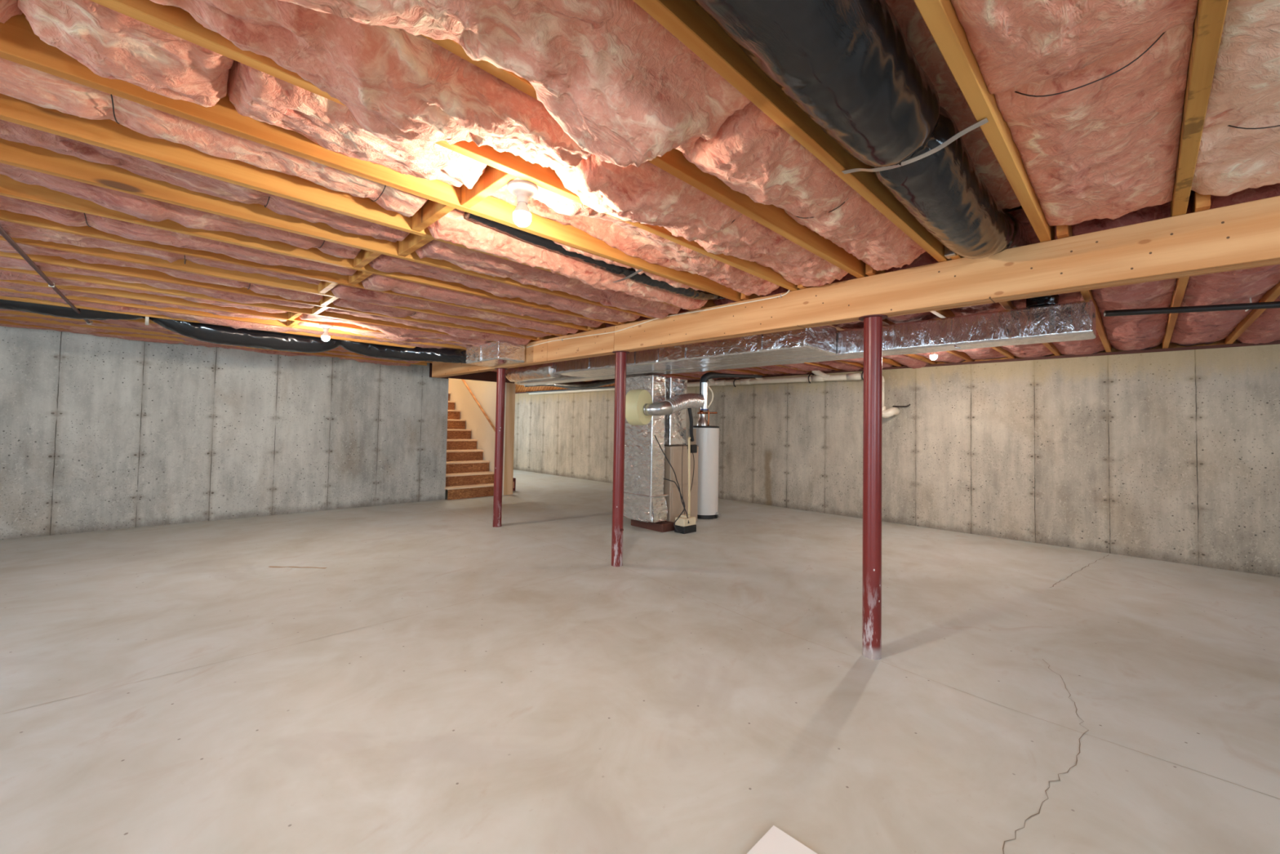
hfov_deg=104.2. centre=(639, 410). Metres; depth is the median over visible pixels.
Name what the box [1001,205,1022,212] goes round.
ceiling
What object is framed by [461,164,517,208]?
block
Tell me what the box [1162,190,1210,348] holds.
joist
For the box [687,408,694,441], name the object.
wire bundle
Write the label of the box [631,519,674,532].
wood block
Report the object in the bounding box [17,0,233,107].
insulation batt
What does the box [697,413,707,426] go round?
hood
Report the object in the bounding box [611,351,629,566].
support post
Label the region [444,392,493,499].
staircase
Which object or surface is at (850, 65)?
flexible duct
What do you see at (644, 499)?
duct
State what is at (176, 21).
joist
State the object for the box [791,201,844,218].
wire
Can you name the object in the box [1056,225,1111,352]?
joist
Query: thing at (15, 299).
joist
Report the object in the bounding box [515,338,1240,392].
trim
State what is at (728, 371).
insulation batt
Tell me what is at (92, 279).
joist
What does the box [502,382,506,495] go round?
trim
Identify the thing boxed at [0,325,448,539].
wall
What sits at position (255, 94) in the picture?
insulation batt
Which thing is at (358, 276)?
block
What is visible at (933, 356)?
ceiling lamp
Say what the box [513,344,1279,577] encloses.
wall
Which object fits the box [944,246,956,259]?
junction box
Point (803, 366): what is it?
insulation batt
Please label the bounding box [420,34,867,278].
joist
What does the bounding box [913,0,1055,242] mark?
joist
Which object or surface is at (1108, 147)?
insulation batt
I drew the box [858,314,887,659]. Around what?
support post
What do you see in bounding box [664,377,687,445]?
duct
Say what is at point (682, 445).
tube
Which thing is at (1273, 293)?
joist
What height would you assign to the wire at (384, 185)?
0.081 m
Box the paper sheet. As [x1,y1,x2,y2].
[746,825,817,853]
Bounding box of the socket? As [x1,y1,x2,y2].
[516,194,528,204]
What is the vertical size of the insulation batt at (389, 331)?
0.273 m
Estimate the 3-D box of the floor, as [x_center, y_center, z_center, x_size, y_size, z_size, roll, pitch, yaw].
[-1.547,1.305,4.119,10.895,0.075,17.250,3,-3,-45]
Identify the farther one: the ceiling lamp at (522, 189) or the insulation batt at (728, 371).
the insulation batt at (728, 371)
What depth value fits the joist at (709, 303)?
6.21 m
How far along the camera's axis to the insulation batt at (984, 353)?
3.91 m
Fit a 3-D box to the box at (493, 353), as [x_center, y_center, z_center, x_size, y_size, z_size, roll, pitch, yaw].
[-1.580,-0.613,5.401,0.332,0.203,0.740,3,-3,-45]
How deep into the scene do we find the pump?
5.72 m
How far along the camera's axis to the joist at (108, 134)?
1.74 m
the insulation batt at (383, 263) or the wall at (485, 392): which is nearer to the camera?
the insulation batt at (383, 263)
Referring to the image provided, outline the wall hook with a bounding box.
[892,404,910,407]
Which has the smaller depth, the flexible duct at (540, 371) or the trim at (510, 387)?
the flexible duct at (540, 371)
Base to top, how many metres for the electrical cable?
0.085 m
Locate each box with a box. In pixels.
[466,341,524,367]
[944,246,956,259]
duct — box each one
[0,298,466,363]
[464,211,724,300]
[505,362,560,382]
[514,299,1096,385]
[524,378,614,389]
[552,325,836,377]
[612,374,667,523]
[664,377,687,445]
[692,0,1053,301]
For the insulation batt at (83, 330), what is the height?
0.250 m
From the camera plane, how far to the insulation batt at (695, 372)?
7.79 m
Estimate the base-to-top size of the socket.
0.026 m
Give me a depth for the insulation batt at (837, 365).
6.69 m
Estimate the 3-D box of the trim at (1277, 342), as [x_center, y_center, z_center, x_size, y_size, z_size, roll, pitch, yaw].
[2.258,-0.558,7.922,0.152,0.029,16.850,3,-3,-45]
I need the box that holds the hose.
[707,386,713,408]
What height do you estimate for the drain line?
0.736 m
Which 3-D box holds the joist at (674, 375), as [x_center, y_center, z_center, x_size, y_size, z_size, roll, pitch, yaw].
[-0.334,-0.751,7.453,4.383,0.231,0.038,3,-3,-45]
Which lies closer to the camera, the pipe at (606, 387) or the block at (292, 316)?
the block at (292, 316)
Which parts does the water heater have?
lid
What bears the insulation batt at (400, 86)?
attached to the ceiling
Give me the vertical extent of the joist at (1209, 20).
0.231 m
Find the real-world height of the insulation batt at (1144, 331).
0.259 m
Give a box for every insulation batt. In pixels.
[0,0,22,23]
[0,57,427,217]
[0,119,410,242]
[0,162,361,258]
[0,195,356,275]
[0,220,320,284]
[0,240,323,302]
[0,256,314,308]
[0,269,287,313]
[0,280,286,321]
[0,290,463,350]
[0,308,344,349]
[0,312,352,352]
[0,318,419,363]
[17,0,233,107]
[149,0,591,169]
[226,60,486,188]
[278,0,751,167]
[297,321,473,347]
[298,313,492,346]
[325,307,530,345]
[330,284,577,334]
[332,297,551,337]
[361,273,604,327]
[368,253,639,322]
[414,239,680,318]
[426,208,707,310]
[457,208,704,291]
[488,177,779,295]
[535,340,754,374]
[555,153,848,286]
[555,335,782,374]
[579,329,808,374]
[604,322,835,371]
[637,315,863,370]
[657,374,699,380]
[670,373,720,379]
[677,307,893,368]
[681,102,925,271]
[688,371,737,378]
[712,297,929,368]
[761,285,964,363]
[824,272,1007,359]
[884,0,1021,209]
[884,251,1053,357]
[951,0,1197,226]
[1008,208,1105,355]
[1071,191,1191,351]
[1169,182,1279,346]
[1191,0,1279,195]
[1235,295,1279,343]
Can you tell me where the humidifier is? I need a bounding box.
[625,389,704,425]
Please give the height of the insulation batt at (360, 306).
0.244 m
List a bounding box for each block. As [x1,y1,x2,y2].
[287,320,299,327]
[288,311,302,319]
[311,306,328,315]
[317,280,337,293]
[320,295,337,306]
[348,270,373,285]
[353,248,381,268]
[398,233,433,257]
[411,199,454,231]
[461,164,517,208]
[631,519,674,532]
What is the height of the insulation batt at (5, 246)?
0.241 m
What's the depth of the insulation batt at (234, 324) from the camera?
4.33 m
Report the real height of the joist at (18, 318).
0.231 m
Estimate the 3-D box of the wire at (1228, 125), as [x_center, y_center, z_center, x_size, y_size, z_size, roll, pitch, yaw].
[1.802,-0.839,1.358,0.014,0.101,0.369,2,-2,-39]
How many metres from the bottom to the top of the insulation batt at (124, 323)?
0.253 m
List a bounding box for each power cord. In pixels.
[653,435,688,523]
[663,478,684,532]
[690,444,694,489]
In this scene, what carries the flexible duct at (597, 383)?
hanging from the joist
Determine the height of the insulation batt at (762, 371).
0.248 m
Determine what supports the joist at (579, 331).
attached to the ceiling
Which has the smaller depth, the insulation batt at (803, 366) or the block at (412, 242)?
the block at (412, 242)
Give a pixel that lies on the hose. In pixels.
(710, 402)
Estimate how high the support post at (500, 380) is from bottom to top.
1.812 m
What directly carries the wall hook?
attached to the wall at (1174, 456)
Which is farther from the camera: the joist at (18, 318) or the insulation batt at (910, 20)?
the joist at (18, 318)
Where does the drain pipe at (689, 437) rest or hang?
attached to the pump
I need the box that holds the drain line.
[528,370,899,417]
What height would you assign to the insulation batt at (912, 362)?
0.265 m
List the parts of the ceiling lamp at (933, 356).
bulb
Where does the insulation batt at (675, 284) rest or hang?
attached to the ceiling
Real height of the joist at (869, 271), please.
0.231 m
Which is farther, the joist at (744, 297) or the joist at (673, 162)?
the joist at (744, 297)
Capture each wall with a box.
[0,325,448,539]
[448,377,496,471]
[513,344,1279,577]
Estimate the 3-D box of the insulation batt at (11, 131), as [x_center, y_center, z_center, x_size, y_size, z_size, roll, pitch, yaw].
[-2.648,-0.981,0.949,4.269,0.244,0.365,3,-3,-45]
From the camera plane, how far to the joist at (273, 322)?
4.21 m
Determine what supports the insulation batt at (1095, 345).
attached to the ceiling
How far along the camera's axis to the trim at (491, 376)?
8.22 m
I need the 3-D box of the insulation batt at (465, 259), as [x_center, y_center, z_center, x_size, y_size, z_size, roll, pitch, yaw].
[-0.431,-0.863,3.149,1.861,0.261,0.365,3,-3,-45]
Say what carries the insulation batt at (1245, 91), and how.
attached to the ceiling
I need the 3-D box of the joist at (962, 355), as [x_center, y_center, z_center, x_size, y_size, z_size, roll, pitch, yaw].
[2.529,-0.790,4.571,4.383,0.231,0.038,3,-3,-45]
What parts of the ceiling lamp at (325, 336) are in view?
bulb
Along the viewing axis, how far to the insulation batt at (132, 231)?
2.37 m
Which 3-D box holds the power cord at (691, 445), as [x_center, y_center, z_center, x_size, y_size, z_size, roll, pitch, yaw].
[0.613,0.832,6.032,0.048,0.835,0.340,1,-2,13]
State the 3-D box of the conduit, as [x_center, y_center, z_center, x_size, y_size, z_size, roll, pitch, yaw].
[-2.913,-0.834,2.295,0.072,0.043,6.147,3,-2,-43]
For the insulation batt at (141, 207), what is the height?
0.244 m
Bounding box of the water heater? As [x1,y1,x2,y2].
[693,408,720,519]
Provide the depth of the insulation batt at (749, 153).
1.73 m
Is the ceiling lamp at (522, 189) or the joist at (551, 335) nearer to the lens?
the ceiling lamp at (522, 189)
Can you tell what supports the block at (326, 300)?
attached to the joist at (189, 266)
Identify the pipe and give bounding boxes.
[526,386,614,392]
[687,436,690,515]
[699,372,762,410]
[1103,297,1279,316]
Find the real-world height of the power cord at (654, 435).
1.005 m
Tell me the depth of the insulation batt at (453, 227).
2.54 m
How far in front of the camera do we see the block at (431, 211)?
2.12 m
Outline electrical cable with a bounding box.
[526,289,790,347]
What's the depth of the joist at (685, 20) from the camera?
1.34 m
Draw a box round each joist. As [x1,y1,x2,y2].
[0,13,743,302]
[0,93,696,311]
[0,137,654,318]
[0,173,621,324]
[0,209,591,331]
[0,235,562,336]
[0,251,539,340]
[0,266,491,341]
[0,280,471,345]
[0,287,466,350]
[0,296,415,347]
[0,311,346,350]
[0,315,432,363]
[0,320,426,365]
[89,0,800,290]
[123,318,156,324]
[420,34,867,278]
[529,339,721,373]
[537,334,768,375]
[562,329,790,373]
[587,322,812,372]
[617,319,842,370]
[632,0,951,262]
[665,373,700,379]
[668,313,863,368]
[696,299,902,366]
[740,293,937,364]
[797,284,974,361]
[865,262,1015,359]
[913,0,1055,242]
[950,253,1061,355]
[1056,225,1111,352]
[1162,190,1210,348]
[1170,0,1228,217]
[1224,281,1279,344]
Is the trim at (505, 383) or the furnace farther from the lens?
the trim at (505, 383)
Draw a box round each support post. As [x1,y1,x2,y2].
[493,368,507,527]
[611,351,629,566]
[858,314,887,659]
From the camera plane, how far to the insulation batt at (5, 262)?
3.26 m
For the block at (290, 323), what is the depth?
4.51 m
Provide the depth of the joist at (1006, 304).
3.46 m
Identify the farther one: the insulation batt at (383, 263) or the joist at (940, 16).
the insulation batt at (383, 263)
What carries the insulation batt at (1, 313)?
attached to the ceiling
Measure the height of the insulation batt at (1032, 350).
0.251 m
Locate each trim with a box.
[429,362,514,382]
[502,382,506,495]
[503,382,515,495]
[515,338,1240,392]
[515,340,1279,393]
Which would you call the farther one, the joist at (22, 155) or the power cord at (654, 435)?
the power cord at (654, 435)
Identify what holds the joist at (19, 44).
attached to the ceiling
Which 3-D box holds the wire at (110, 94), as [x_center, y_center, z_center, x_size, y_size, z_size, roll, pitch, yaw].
[-1.547,-0.908,1.469,0.014,0.081,0.368,2,-2,-39]
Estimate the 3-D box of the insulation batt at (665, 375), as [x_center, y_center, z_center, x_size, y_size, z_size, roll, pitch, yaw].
[-0.415,-0.729,7.658,4.228,0.243,0.365,3,-3,-45]
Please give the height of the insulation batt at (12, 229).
0.247 m
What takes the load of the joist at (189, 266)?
attached to the ceiling
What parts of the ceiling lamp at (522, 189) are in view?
bulb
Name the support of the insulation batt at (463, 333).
attached to the ceiling
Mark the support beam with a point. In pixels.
(1245, 235)
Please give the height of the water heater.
1.505 m
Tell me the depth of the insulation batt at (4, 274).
3.32 m
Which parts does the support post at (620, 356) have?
cap plate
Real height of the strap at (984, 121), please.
0.044 m
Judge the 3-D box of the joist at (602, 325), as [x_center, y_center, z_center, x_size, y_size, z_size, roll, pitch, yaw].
[1.097,-0.770,6.012,4.383,0.231,0.038,3,-3,-45]
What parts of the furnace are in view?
panel, panel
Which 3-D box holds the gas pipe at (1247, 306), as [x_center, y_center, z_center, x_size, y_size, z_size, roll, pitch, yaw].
[4.389,-0.653,2.798,2.791,0.082,0.060,0,-2,22]
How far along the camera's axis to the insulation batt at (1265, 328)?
4.00 m
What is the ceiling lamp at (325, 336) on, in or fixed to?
attached to the joist at (105, 291)
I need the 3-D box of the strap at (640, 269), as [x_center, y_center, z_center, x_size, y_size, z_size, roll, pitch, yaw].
[-0.127,-0.762,2.873,0.026,0.024,0.399,3,-2,-43]
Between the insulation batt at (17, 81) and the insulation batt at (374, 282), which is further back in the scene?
the insulation batt at (374, 282)
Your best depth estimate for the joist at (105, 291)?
3.78 m
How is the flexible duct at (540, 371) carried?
attached to the duct at (817, 341)
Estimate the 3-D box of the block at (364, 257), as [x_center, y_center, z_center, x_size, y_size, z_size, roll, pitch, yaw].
[-1.470,-0.909,2.691,0.038,0.200,0.366,3,-3,-45]
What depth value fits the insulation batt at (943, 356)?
5.41 m
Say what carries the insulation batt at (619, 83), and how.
attached to the ceiling
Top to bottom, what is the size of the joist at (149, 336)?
0.231 m
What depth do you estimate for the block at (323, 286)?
3.28 m
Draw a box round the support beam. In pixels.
[431,195,1279,377]
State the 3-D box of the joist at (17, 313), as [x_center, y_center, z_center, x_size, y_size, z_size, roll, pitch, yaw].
[-4.923,-0.923,4.700,6.405,0.231,0.038,3,-3,-45]
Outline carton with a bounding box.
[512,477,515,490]
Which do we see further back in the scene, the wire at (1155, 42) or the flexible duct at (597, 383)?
the flexible duct at (597, 383)
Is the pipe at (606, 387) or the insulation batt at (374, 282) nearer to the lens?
the insulation batt at (374, 282)
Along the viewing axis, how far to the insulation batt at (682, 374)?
8.30 m
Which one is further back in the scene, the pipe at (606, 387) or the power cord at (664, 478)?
the pipe at (606, 387)
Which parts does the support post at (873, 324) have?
cap plate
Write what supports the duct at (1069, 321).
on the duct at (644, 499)
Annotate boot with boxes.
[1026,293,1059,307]
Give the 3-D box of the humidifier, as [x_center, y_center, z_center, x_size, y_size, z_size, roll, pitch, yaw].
[0.281,-0.028,5.749,1.130,0.402,0.392,3,-3,-45]
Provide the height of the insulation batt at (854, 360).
0.256 m
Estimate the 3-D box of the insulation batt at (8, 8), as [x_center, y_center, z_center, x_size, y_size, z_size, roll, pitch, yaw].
[-1.988,-0.988,0.460,1.757,0.237,0.365,3,-3,-45]
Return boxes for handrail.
[461,378,495,431]
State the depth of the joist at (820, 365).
6.71 m
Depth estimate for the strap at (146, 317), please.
4.30 m
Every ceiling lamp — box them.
[319,324,333,341]
[506,179,537,226]
[929,351,937,359]
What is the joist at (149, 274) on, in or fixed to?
attached to the ceiling
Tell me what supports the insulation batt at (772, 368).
attached to the ceiling
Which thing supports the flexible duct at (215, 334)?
hanging from the joist at (273, 322)
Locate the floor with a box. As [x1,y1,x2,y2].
[0,469,1279,853]
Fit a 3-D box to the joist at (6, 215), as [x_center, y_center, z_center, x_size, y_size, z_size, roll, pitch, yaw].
[-2.634,-0.953,2.394,6.405,0.231,0.038,3,-3,-45]
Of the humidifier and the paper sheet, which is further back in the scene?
the humidifier
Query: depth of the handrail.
9.09 m
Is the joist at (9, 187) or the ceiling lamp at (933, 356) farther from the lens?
the ceiling lamp at (933, 356)
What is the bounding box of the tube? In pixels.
[681,444,684,513]
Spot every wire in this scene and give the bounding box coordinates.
[110,93,119,124]
[369,185,386,201]
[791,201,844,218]
[1014,31,1166,97]
[1227,124,1279,128]
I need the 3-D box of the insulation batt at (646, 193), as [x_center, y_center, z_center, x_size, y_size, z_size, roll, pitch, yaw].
[0.440,-0.844,2.296,1.825,0.321,0.365,3,-3,-45]
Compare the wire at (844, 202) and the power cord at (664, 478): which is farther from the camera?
the power cord at (664, 478)
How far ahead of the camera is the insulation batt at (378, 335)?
4.98 m
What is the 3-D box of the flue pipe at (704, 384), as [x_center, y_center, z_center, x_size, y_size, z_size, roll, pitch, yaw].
[1.172,-0.240,6.291,0.937,0.488,0.108,2,-2,-24]
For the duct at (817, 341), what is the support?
hanging from the joist at (531, 340)
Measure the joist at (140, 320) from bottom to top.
0.231 m
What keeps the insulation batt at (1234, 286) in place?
attached to the ceiling
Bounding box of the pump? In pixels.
[674,514,696,533]
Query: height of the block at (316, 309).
0.200 m
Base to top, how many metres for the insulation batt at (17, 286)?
0.244 m
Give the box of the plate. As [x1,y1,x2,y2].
[0,324,410,366]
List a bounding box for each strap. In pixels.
[145,316,148,324]
[612,268,643,282]
[841,117,988,173]
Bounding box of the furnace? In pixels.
[663,428,697,522]
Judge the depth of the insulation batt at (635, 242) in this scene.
2.52 m
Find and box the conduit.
[0,225,93,324]
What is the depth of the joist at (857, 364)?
6.51 m
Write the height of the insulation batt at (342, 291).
0.264 m
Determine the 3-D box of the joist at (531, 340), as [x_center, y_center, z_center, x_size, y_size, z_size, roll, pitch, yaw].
[0.239,-0.759,6.877,4.383,0.231,0.038,3,-3,-45]

